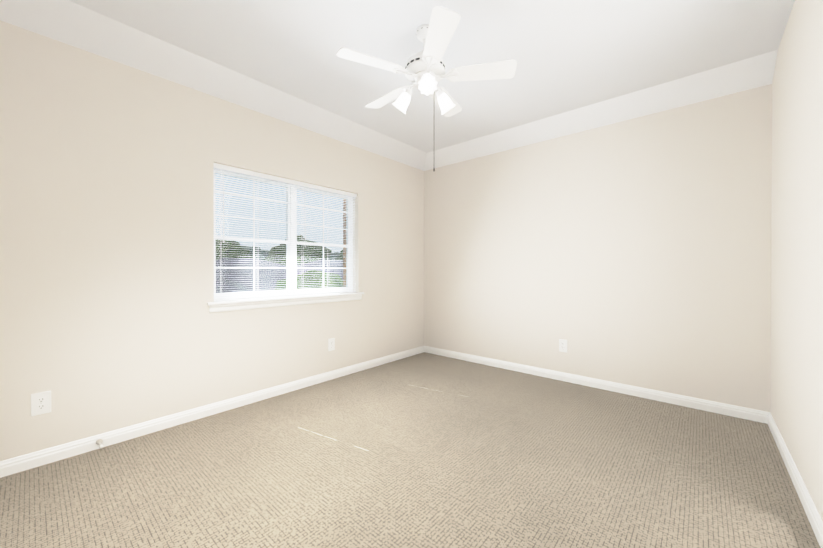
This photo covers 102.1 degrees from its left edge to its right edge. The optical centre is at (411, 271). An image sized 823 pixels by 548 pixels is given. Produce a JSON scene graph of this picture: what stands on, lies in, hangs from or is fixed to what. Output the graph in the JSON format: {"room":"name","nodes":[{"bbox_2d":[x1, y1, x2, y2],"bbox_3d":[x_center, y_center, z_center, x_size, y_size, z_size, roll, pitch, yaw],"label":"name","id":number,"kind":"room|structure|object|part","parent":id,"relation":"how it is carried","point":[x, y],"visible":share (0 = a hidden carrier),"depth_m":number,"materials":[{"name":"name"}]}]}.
{"room":"empty bedroom","nodes":[
{"label":"empty bedroom","id":0,"kind":"room"},
{"bbox_2d":[0,20,423,460],"bbox_3d":[-1.188,-0.216,3.057,0.160,2.620,4.270,0,0,41],"label":"wall","id":1,"kind":"structure","parent":0,"point":[109,322],"depth_m":2.23,"materials":[{"name":"white paint"}]},
{"bbox_2d":[31,391,50,415],"bbox_3d":[-2.102,0.750,1.888,0.008,0.125,0.078,0,0,41],"label":"electrical outlet","id":2,"kind":"object","parent":1,"relation":"attached to","point":[40,403],"visible":1,"depth_m":1.89,"materials":[{"name":"white plastic"}]},
{"bbox_2d":[96,439,103,448],"bbox_3d":[-1.897,1.056,2.030,0.102,0.032,0.033,0,0,41],"label":"door stop","id":3,"kind":"object","parent":1,"relation":"attached to","point":[99,442],"visible":1,"depth_m":2.04,"materials":[{"name":"white plastic"}]},
{"bbox_2d":[0,346,423,477],"bbox_3d":[-1.122,1.052,3.006,0.014,0.084,3.950,0,0,41],"label":"baseboard","id":4,"kind":"structure","parent":1,"relation":"attached to","point":[14,465],"depth_m":2.34,"materials":[{"name":"white wood"}]},
{"bbox_2d":[214,169,352,299],"bbox_3d":[-1.145,-0.307,3.179,0.064,1.080,1.430,0,0,41],"label":"window unit","id":5,"kind":"structure","parent":1,"relation":"in","point":[291,268],"depth_m":3.15,"materials":[{"name":"white plastic"}]},
{"bbox_2d":[214,163,296,300],"bbox_3d":[-1.314,-0.308,2.851,0.046,1.073,0.714,0,0,41],"label":"window blind","id":6,"kind":"object","parent":5,"relation":"attached to","point":[243,172],"visible":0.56,"depth_m":2.81,"materials":[{"name":"white plastic"}]},
{"bbox_2d":[295,181,356,295],"bbox_3d":[-0.844,-0.310,3.390,0.046,1.073,0.714,0,0,41],"label":"window blind","id":7,"kind":"object","parent":5,"relation":"attached to","point":[325,189],"visible":1,"depth_m":3.38,"materials":[{"name":"white plastic"}]},
{"bbox_2d":[207,292,363,312],"bbox_3d":[-1.071,0.274,3.117,0.140,0.080,1.530,0,0,41],"label":"window sill","id":8,"kind":"structure","parent":1,"relation":"attached to","point":[236,305],"depth_m":2.94,"materials":[{"name":"white wood"}]},
{"bbox_2d":[328,338,334,350],"bbox_3d":[-0.809,0.740,3.368,0.008,0.125,0.078,0,0,41],"label":"electrical outlet","id":9,"kind":"object","parent":1,"relation":"attached to","point":[331,344],"visible":1,"depth_m":3.37,"materials":[{"name":"white plastic"}]},
{"bbox_2d":[0,0,794,170],"bbox_3d":[0.085,-1.403,1.834,3.360,0.125,4.110,0,0,41],"label":"ceiling","id":10,"kind":"structure","parent":0,"point":[583,65],"depth_m":2.24,"materials":[{"name":"white paint"}]},
{"bbox_2d":[336,6,516,170],"bbox_3d":[0.066,-1.038,2.056,1.014,0.857,1.041,0,0,41],"label":"fan","id":11,"kind":"object","parent":10,"relation":"hanging from","point":[423,70],"visible":1,"depth_m":1.94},
{"bbox_3d":[0.083,-1.280,2.029,0.244,0.373,0.244,0,0,41],"label":"motor","id":12,"kind":"part","parent":11,"relation":"part of","materials":[{"name":"white metal"}]},
{"bbox_2d":[0,352,819,547],"bbox_3d":[0.077,1.149,1.959,3.520,0.100,4.270,0,0,41],"label":"floor","id":13,"kind":"structure","parent":0,"point":[496,457],"depth_m":1.78,"materials":[{"name":"carpet"}]},
{"bbox_2d":[424,84,771,411],"bbox_3d":[1.429,-0.218,3.501,3.520,2.620,0.160,0,0,41],"label":"wall","id":14,"kind":"structure","parent":0,"point":[635,252],"depth_m":2.98,"materials":[{"name":"white paint"}]},
{"bbox_2d":[559,339,566,352],"bbox_3d":[1.513,0.743,3.320,0.078,0.125,0.008,0,0,41],"label":"electrical outlet","id":15,"kind":"object","parent":14,"relation":"attached to","point":[562,345],"visible":1,"depth_m":3.32,"materials":[{"name":"white plastic"}]},
{"bbox_2d":[424,346,769,423],"bbox_3d":[1.371,1.050,3.441,3.200,0.084,0.014,0,0,41],"label":"baseboard","id":16,"kind":"structure","parent":14,"relation":"attached to","point":[720,408],"depth_m":2.98,"materials":[{"name":"white wood"}]},
{"bbox_2d":[770,0,822,520],"bbox_3d":[1.343,-0.205,0.848,0.160,2.620,4.270,0,0,41],"label":"wall","id":17,"kind":"structure","parent":0,"point":[796,395],"depth_m":1.70,"materials":[{"name":"white paint"}]},
{"bbox_2d":[768,413,822,547],"bbox_3d":[1.278,1.062,0.911,0.014,0.084,3.950,0,0,41],"label":"baseboard","id":18,"kind":"structure","parent":17,"relation":"attached to","point":[812,513],"depth_m":1.63,"materials":[{"name":"white wood"}]},
{"label":"outside","id":19,"kind":"structure","parent":0,"visible":0},
{"bbox_3d":[-92.120,2.851,279.330,499.500,0.200,700.000,0,0,41],"label":"lawn","id":20,"kind":"structure","parent":19,"visible":0},
{"bbox_2d":[216,239,252,259],"bbox_3d":[-22.700,-0.051,38.830,8.888,7.942,9.320,0,0,41],"label":"tree","id":21,"kind":"object","parent":20,"relation":"on","point":[228,246],"depth_m":37.26,"materials":[{"name":"green plant"}]},
{"bbox_2d":[216,258,285,277],"bbox_3d":[-17.310,1.294,33.809,15.800,5.300,12.800,0,0,-39],"label":"house","id":22,"kind":"structure","parent":20,"relation":"on","point":[243,273],"depth_m":31.53,"materials":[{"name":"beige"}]},
{"bbox_2d":[216,277,285,300],"bbox_3d":[-6.320,2.143,13.582,13.800,3.800,9.800,0,0,-41],"label":"house","id":23,"kind":"structure","parent":20,"relation":"on","point":[268,283],"depth_m":12.56,"materials":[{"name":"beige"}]},
{"bbox_2d":[243,247,263,259],"bbox_3d":[-27.722,0.125,53.080,10.536,8.092,11.041,0,0,41],"label":"tree","id":24,"kind":"object","parent":20,"relation":"on","point":[261,257],"depth_m":52.44,"materials":[{"name":"green plant"}]},
{"bbox_2d":[242,246,269,255],"bbox_3d":[-29.412,-0.252,63.410,12.682,9.250,12.228,0,0,41],"label":"tree","id":25,"kind":"object","parent":20,"relation":"on","point":[265,252],"depth_m":61.50,"materials":[{"name":"green plant"}]},
{"bbox_2d":[264,235,331,265],"bbox_3d":[-14.334,-0.442,43.736,9.121,8.676,9.337,0,0,41],"label":"tree","id":26,"kind":"object","parent":20,"relation":"on","point":[277,258],"depth_m":40.95,"materials":[{"name":"green plant"}]},
{"bbox_2d":[259,259,342,276],"bbox_3d":[-7.708,1.398,33.060,11.800,5.100,14.800,0,0,36],"label":"house","id":27,"kind":"structure","parent":20,"relation":"on","point":[337,263],"depth_m":30.18,"materials":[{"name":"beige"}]},
{"bbox_2d":[275,270,342,289],"bbox_3d":[-3.041,2.003,9.960,3.300,4.116,3.752,0,0,41],"label":"tree","id":28,"kind":"object","parent":20,"relation":"on","point":[316,277],"depth_m":9.26,"materials":[{"name":"green plant"}]},
{"bbox_2d":[329,253,337,259],"bbox_3d":[-13.975,0.342,56.668,8.698,6.983,9.043,0,0,41],"label":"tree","id":29,"kind":"object","parent":20,"relation":"on","point":[332,257],"depth_m":55.17,"materials":[{"name":"green plant"}]},
{"bbox_2d":[330,269,342,279],"bbox_3d":[-1.888,1.483,25.857,10.800,5.000,12.800,0,0,41],"label":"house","id":30,"kind":"structure","parent":20,"relation":"on","point":[341,273],"depth_m":23.93,"materials":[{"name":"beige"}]},
{"bbox_2d":[337,250,342,259],"bbox_3d":[-6.158,0.409,39.548,6.507,7.015,7.743,0,0,41],"label":"tree","id":31,"kind":"object","parent":20,"relation":"on","point":[340,255],"depth_m":37.87,"materials":[{"name":"green plant"}]},
{"bbox_2d":[343,199,346,292],"bbox_3d":[-0.398,0.987,4.477,0.500,6.200,0.900,0,0,41],"label":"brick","id":32,"kind":"object","parent":20,"relation":"on","point":[344,264],"depth_m":4.28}
]}

